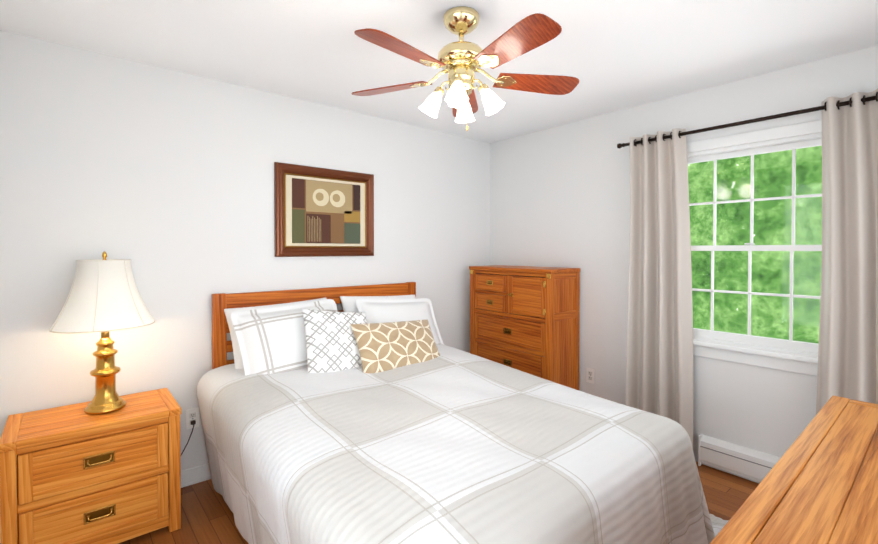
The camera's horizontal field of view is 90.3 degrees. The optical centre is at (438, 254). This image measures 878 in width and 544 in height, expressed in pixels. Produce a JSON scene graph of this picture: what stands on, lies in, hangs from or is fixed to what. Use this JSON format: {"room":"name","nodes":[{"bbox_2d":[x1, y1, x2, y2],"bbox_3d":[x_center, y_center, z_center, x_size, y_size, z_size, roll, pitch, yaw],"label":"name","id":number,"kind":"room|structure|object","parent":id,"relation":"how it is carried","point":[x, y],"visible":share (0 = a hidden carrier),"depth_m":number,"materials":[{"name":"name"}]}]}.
{"room":"bedroom","nodes":[
{"label":"bedroom","id":0,"kind":"room"},
{"bbox_2d":[0,30,489,470],"bbox_3d":[-0.916,0.143,3.176,3.890,2.440,0.150,-1,1,-40],"label":"wall","id":1,"kind":"structure","parent":0,"point":[162,178],"depth_m":2.55,"materials":[{"name":"white paint"}]},
{"bbox_2d":[181,407,198,454],"bbox_3d":[-1.497,1.137,2.567,0.167,0.431,0.043,-1,1,-40],"label":"electrical outlet","id":2,"kind":"object","parent":1,"relation":"attached to","point":[192,419],"visible":0.88,"depth_m":2.60,"materials":[{"name":"white plastic"}]},
{"bbox_2d":[181,463,210,487],"bbox_3d":[-0.861,1.316,3.124,3.590,0.095,0.020,-1,1,-40],"label":"baseboard","id":3,"kind":"structure","parent":1,"relation":"attached to","point":[195,475],"depth_m":2.61,"materials":[{"name":"white wood"}]},
{"bbox_2d":[274,162,373,256],"bbox_3d":[-0.798,-0.301,3.149,0.760,0.630,0.034,-1,1,-40],"label":"picture","id":4,"kind":"object","parent":1,"relation":"attached to","point":[318,211],"visible":0.98,"depth_m":3.12,"materials":[{"name":"brown wood"}]},
{"bbox_2d":[118,461,758,543],"bbox_3d":[0.159,1.427,1.925,3.890,0.100,3.470,-1,1,-40],"label":"floor","id":5,"kind":"structure","parent":0,"point":[207,515],"depth_m":2.35,"materials":[{"name":"brown wood"}]},
{"bbox_2d":[0,388,180,543],"bbox_3d":[-1.667,1.070,2.133,0.648,0.610,0.420,-1,1,-40],"label":"nightstand","id":6,"kind":"object","parent":5,"relation":"on","point":[73,474],"visible":1,"depth_m":1.99,"materials":[{"name":"brown wood"}]},
{"bbox_2d":[49,251,154,414],"bbox_3d":[-1.648,0.373,2.156,0.416,0.780,0.416,-1,1,-40],"label":"lamp","id":7,"kind":"object","parent":6,"relation":"on","point":[104,298],"visible":1,"depth_m":2.07,"materials":[{"name":"white fabric"}]},
{"bbox_2d":[197,282,728,543],"bbox_3d":[0.061,0.809,2.252,2.205,1.130,2.494,-1,1,-40],"label":"bed","id":8,"kind":"object","parent":5,"relation":"on","point":[377,414],"visible":1,"depth_m":1.84,"materials":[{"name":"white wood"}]},
{"bbox_2d":[224,298,326,368],"bbox_3d":[-0.975,0.514,2.779,0.700,0.460,0.173,-3,-22,-41],"label":"pillow","id":9,"kind":"object","parent":8,"relation":"on","point":[228,309],"depth_m":2.67,"materials":[{"name":"white fabric"}]},
{"bbox_2d":[340,295,415,311],"bbox_3d":[-0.402,0.512,3.279,0.700,0.460,0.175,3,-27,-39],"label":"pillow","id":10,"kind":"object","parent":8,"relation":"on","point":[350,303],"depth_m":3.20,"materials":[{"name":"white fabric"}]},
{"bbox_2d":[469,265,579,389],"bbox_3d":[0.700,0.732,3.712,0.408,1.250,0.872,-1,1,-40],"label":"chest","id":11,"kind":"object","parent":5,"relation":"on","point":[524,319],"visible":0.73,"depth_m":3.47,"materials":[{"name":"orange wood"}]},
{"bbox_2d":[710,396,877,543],"bbox_3d":[1.220,0.986,1.128,1.472,0.801,0.512,-1,1,-40],"label":"dresser","id":12,"kind":"object","parent":5,"relation":"on","point":[818,484],"visible":1,"depth_m":1.09,"materials":[{"name":"brown wood"}]},
{"bbox_2d":[0,0,877,142],"bbox_3d":[0.159,-1.113,1.897,3.890,0.100,3.470,-1,1,-40],"label":"ceiling","id":13,"kind":"structure","parent":0,"point":[614,55],"depth_m":2.20,"materials":[{"name":"white paint"}]},
{"bbox_2d":[351,6,578,130],"bbox_3d":[0.093,-0.814,1.918,1.068,0.497,1.073,-1,1,-40],"label":"ceiling fan","id":14,"kind":"object","parent":13,"relation":"hanging from","point":[461,61],"visible":1,"depth_m":1.88,"materials":[{"name":"brown wood"}]},
{"bbox_2d":[490,45,877,461],"bbox_3d":[1.633,0.144,3.065,0.150,2.440,3.320,-1,1,-40],"label":"wall","id":15,"kind":"structure","parent":0,"point":[559,195],"depth_m":3.27,"materials":[{"name":"white paint"}]},
{"bbox_2d":[586,367,594,383],"bbox_3d":[1.200,0.960,3.459,0.010,0.118,0.072,-1,1,-40],"label":"electrical outlet","id":16,"kind":"object","parent":15,"relation":"attached to","point":[590,375],"visible":1,"depth_m":3.46,"materials":[{"name":"white plastic"}]},
{"bbox_2d":[698,434,780,483],"bbox_3d":[1.978,1.273,2.511,0.056,0.195,0.870,-1,1,-40],"label":"baseboard heater","id":17,"kind":"object","parent":15,"relation":"attached to","point":[753,465],"visible":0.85,"depth_m":2.68,"materials":[{"name":"white metal"}]},
{"bbox_2d":[617,88,877,448],"bbox_3d":[1.796,0.259,2.641,0.152,2.160,1.488,-1,1,-40],"label":"curtains","id":18,"kind":"object","parent":15,"relation":"attached to","point":[659,366],"visible":0.94,"depth_m":2.68,"materials":[{"name":"beige fabric"}]},
{"bbox_2d":[687,119,821,375],"bbox_3d":[1.930,-0.035,2.702,0.225,1.408,1.109,-1,1,-40],"label":"window","id":19,"kind":"structure","parent":15,"relation":"in","point":[791,355],"depth_m":2.64,"materials":[{"name":"white wood"}]},
{"label":"outside","id":20,"kind":"structure","parent":0,"visible":0},
{"bbox_2d":[688,146,821,343],"bbox_3d":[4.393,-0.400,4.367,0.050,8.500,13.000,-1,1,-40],"label":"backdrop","id":21,"kind":"structure","parent":20,"point":[732,319],"depth_m":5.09,"materials":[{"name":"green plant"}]}
]}

